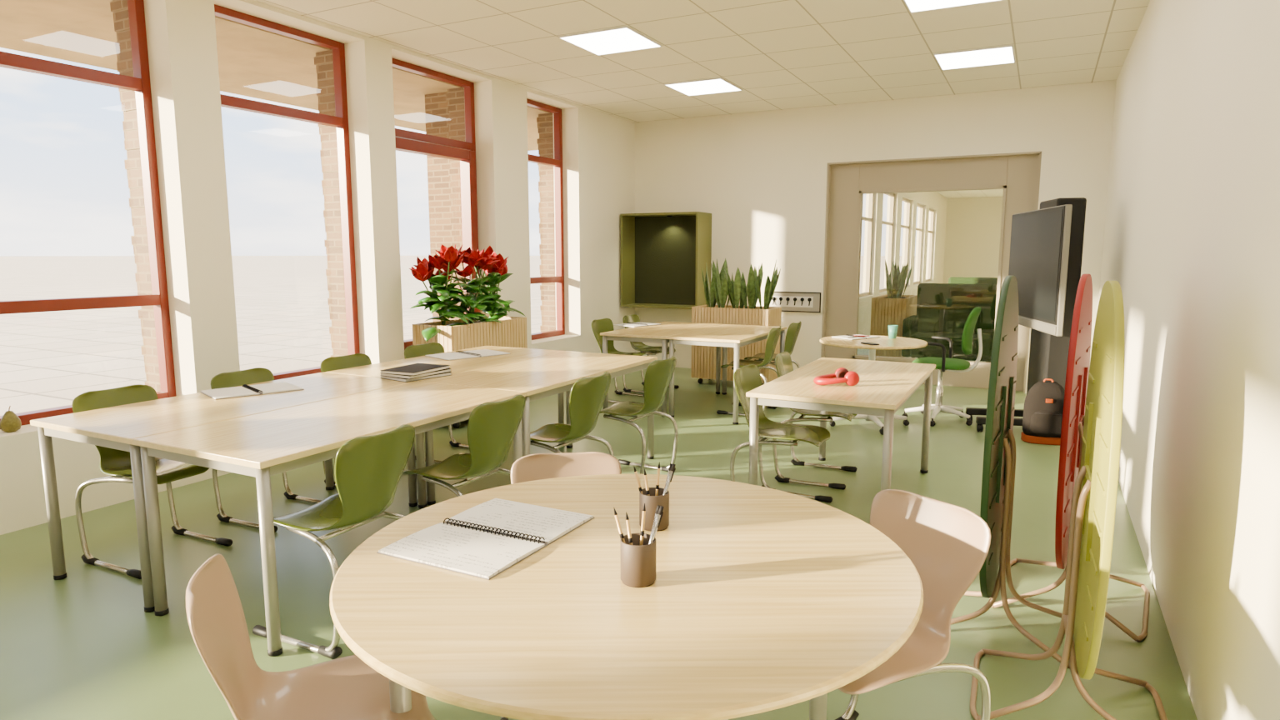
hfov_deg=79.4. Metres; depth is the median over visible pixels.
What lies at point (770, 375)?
planter
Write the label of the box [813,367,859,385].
headphones
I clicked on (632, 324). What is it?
open notebook
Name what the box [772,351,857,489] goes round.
chair
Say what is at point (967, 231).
wall
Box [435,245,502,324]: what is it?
flowering plant
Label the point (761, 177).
wall
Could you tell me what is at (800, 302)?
hook rail
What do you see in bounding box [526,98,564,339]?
window
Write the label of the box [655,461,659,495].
pencil
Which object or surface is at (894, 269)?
snake plant
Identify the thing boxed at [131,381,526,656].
table
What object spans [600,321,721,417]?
table
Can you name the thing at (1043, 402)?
backpack
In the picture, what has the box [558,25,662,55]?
recessed light
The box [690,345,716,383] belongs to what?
planter
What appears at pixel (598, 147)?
wall
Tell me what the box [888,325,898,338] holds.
cup
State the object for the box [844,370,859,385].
ear cup
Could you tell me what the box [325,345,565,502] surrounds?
table
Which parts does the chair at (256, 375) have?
leg, leg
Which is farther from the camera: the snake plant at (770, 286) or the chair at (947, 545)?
the snake plant at (770, 286)
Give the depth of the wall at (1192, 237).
2.75 m
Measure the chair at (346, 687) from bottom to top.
0.796 m
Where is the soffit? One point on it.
(253, 62)
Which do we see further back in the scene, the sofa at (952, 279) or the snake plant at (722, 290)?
the sofa at (952, 279)
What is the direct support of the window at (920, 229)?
in the wall at (967, 231)
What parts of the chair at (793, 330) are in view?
leg, leg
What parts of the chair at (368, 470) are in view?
leg, leg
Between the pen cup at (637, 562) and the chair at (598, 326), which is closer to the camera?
the pen cup at (637, 562)
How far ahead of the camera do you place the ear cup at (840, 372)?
4.49 m
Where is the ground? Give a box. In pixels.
[0,255,926,415]
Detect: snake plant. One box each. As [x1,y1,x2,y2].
[701,260,724,307]
[710,258,730,308]
[723,266,747,308]
[738,262,763,309]
[755,260,780,309]
[885,259,904,298]
[889,262,908,299]
[891,261,911,298]
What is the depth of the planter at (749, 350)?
8.61 m
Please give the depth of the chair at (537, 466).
2.77 m
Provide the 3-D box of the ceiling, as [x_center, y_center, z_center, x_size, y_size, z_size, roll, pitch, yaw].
[3.659,-3.142,9.820,7.650,0.120,31.000,4,9,27]
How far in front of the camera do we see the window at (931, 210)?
21.88 m
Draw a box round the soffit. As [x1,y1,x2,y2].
[0,0,549,150]
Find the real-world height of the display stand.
1.950 m
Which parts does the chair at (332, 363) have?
leg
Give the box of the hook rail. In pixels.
[769,291,821,312]
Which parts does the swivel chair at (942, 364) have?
arm, arm, armrest, seat, armrest, arm, arm, backrest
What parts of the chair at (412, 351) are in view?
leg, leg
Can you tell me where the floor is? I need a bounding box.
[0,348,1197,719]
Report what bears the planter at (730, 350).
on the floor
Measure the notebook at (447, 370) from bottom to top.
0.019 m
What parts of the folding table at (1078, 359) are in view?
support rail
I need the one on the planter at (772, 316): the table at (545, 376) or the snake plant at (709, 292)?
the snake plant at (709, 292)
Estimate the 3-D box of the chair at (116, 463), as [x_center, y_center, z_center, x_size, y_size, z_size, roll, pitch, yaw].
[-2.450,0.568,3.849,0.527,0.834,0.486,4,9,26]
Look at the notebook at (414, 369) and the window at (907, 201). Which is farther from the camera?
the window at (907, 201)
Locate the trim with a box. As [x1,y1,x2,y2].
[820,151,1041,393]
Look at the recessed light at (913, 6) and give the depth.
5.30 m
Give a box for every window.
[0,0,176,429]
[214,4,359,379]
[391,57,479,359]
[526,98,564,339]
[859,193,873,297]
[879,193,894,292]
[900,196,910,284]
[913,203,923,284]
[925,208,934,281]
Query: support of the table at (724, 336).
on the floor
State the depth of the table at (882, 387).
4.27 m
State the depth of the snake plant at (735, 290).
8.83 m
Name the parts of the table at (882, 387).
leg, leg, leg, leg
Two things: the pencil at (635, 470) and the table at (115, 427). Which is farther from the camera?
the table at (115, 427)
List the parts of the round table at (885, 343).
arm, arm, arm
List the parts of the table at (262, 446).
leg, leg, leg, leg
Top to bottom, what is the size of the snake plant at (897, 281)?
0.570 m
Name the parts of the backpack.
handle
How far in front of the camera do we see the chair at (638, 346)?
8.56 m
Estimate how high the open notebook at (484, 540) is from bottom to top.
0.022 m
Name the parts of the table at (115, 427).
leg, leg, leg, leg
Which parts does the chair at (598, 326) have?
leg, leg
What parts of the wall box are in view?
panel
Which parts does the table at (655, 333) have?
leg, leg, leg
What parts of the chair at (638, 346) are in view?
leg, leg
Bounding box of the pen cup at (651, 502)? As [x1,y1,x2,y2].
[639,487,669,531]
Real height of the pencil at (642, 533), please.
0.168 m
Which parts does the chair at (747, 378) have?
leg, leg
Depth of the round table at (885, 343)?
6.63 m
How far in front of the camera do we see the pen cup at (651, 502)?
2.08 m
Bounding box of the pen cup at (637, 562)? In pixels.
[620,532,656,587]
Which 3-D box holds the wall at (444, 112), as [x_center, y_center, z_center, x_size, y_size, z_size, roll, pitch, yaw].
[-3.839,-0.792,4.600,0.609,3.720,14.353,4,9,27]
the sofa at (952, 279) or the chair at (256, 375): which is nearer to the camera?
the chair at (256, 375)
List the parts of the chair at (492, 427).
leg, leg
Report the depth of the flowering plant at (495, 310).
7.19 m
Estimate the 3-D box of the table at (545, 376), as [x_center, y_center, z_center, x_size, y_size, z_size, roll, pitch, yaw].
[-0.593,0.427,5.144,0.783,0.758,1.623,4,9,27]
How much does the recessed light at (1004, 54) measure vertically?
0.023 m
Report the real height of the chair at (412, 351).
0.834 m
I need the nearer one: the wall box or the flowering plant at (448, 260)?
the flowering plant at (448, 260)
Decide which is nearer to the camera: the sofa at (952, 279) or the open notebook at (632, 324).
the open notebook at (632, 324)
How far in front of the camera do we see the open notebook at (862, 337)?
6.90 m
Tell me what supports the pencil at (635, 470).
in the pen cup at (651, 502)
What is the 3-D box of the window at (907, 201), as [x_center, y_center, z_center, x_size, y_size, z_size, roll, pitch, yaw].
[5.887,-2.631,17.364,0.070,2.000,1.600,4,9,27]
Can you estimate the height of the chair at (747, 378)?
0.834 m
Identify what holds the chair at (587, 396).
on the floor
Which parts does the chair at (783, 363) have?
leg, leg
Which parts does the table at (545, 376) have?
leg, leg, leg, leg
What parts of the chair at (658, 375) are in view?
leg, leg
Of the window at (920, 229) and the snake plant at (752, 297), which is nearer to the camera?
the snake plant at (752, 297)
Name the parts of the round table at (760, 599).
leg, leg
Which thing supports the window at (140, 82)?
in the wall at (598, 147)
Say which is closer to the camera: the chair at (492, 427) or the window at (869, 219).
the chair at (492, 427)
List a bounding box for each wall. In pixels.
[0,0,634,534]
[110,0,555,391]
[635,80,1116,393]
[857,191,1002,334]
[1098,0,1279,719]
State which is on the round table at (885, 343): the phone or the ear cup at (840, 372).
the phone
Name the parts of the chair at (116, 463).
leg, leg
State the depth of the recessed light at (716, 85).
7.94 m
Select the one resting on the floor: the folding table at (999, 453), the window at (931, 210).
the folding table at (999, 453)
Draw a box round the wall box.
[620,211,711,309]
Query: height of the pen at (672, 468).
0.170 m
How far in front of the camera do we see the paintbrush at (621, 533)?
1.76 m
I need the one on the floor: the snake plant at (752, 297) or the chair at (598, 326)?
the chair at (598, 326)
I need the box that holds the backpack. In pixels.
[1020,378,1064,445]
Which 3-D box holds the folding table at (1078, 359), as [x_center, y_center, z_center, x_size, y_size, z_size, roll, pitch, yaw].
[1.896,0.344,3.303,0.581,1.419,0.800,5,9,34]
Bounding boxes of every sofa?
[901,283,997,362]
[948,276,997,284]
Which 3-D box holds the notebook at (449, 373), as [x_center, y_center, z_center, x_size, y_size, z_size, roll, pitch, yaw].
[-1.367,0.093,4.718,0.250,0.019,0.340,6,10,37]
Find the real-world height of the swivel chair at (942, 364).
1.040 m
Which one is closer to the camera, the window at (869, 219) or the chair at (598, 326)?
the chair at (598, 326)
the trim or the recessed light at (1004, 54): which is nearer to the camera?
the recessed light at (1004, 54)
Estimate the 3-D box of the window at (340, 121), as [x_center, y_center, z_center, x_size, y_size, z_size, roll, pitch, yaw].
[-2.853,-1.152,5.945,0.390,2.710,1.270,4,9,27]
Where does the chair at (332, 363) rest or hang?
on the floor
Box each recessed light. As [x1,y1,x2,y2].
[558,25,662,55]
[664,77,742,95]
[903,0,1003,13]
[933,44,1015,69]
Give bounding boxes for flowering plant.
[409,244,475,341]
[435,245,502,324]
[473,245,525,322]
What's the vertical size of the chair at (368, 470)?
0.834 m
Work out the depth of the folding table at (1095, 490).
2.40 m
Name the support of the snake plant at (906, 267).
on the planter at (885, 311)
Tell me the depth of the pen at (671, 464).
2.10 m
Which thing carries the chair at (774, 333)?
on the floor
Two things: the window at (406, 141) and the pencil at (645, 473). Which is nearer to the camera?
the pencil at (645, 473)
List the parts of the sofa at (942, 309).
armrest, seat, backrest, armrest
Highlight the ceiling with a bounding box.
[253,0,1149,198]
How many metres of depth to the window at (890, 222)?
16.04 m
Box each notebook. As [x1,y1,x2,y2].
[200,381,304,399]
[376,498,594,579]
[380,363,449,375]
[380,368,451,379]
[380,371,451,382]
[425,349,510,360]
[613,322,660,327]
[831,334,879,339]
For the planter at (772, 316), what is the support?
on the floor
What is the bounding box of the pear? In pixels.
[0,405,21,432]
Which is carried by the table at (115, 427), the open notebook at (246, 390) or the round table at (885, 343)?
the open notebook at (246, 390)
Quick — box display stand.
[965,197,1086,432]
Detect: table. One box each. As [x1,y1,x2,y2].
[30,372,417,612]
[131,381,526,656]
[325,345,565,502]
[329,474,923,719]
[418,350,657,504]
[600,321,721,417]
[666,324,787,424]
[745,357,935,490]
[820,335,927,434]
[950,275,1069,668]
[970,280,1167,719]
[989,273,1149,642]
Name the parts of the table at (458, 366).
leg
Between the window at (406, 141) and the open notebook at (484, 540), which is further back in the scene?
the window at (406, 141)
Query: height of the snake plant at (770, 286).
0.586 m
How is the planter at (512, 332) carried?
on the floor
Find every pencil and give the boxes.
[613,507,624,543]
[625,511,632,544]
[633,465,643,494]
[640,503,645,545]
[644,468,649,495]
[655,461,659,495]
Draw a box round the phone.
[860,342,879,344]
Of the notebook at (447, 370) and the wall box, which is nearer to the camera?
the notebook at (447, 370)
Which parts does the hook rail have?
pale panel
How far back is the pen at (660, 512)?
1.74 m
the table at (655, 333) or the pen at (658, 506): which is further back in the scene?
the table at (655, 333)
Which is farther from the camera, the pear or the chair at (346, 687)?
the pear
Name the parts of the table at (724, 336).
leg, leg, leg, leg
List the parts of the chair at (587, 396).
leg, leg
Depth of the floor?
3.57 m
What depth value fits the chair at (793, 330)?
7.71 m
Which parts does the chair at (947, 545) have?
leg, leg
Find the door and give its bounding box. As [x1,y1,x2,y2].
[825,154,1039,391]
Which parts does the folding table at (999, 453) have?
support rail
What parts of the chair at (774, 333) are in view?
leg, leg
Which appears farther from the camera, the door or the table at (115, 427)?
the door
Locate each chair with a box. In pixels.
[71,384,232,579]
[185,553,435,719]
[210,367,321,532]
[252,424,414,659]
[320,353,416,486]
[403,394,525,496]
[404,342,469,463]
[500,451,621,719]
[530,371,614,456]
[591,318,648,403]
[600,355,678,474]
[622,314,679,393]
[716,325,781,415]
[730,364,833,502]
[744,320,801,368]
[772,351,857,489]
[835,489,991,719]
[901,306,982,426]
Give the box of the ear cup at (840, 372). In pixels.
[835,367,848,378]
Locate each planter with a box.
[412,315,527,428]
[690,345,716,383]
[691,305,781,326]
[726,346,734,380]
[739,338,767,360]
[759,335,779,384]
[870,294,917,357]
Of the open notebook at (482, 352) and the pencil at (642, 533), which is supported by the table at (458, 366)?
the open notebook at (482, 352)
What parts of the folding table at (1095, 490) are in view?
support rail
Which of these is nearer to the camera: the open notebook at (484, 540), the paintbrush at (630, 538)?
the paintbrush at (630, 538)
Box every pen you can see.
[648,505,664,544]
[649,505,659,539]
[663,463,672,491]
[663,463,675,494]
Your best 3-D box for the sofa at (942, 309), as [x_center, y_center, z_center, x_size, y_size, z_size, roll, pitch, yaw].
[4.256,-0.474,10.459,1.220,1.100,0.730,4,9,27]
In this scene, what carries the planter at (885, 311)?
on the floor
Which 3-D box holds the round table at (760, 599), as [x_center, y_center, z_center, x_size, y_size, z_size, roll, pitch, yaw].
[-0.030,0.858,1.994,1.400,0.758,1.400,0,8,-1]
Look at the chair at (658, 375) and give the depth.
5.06 m

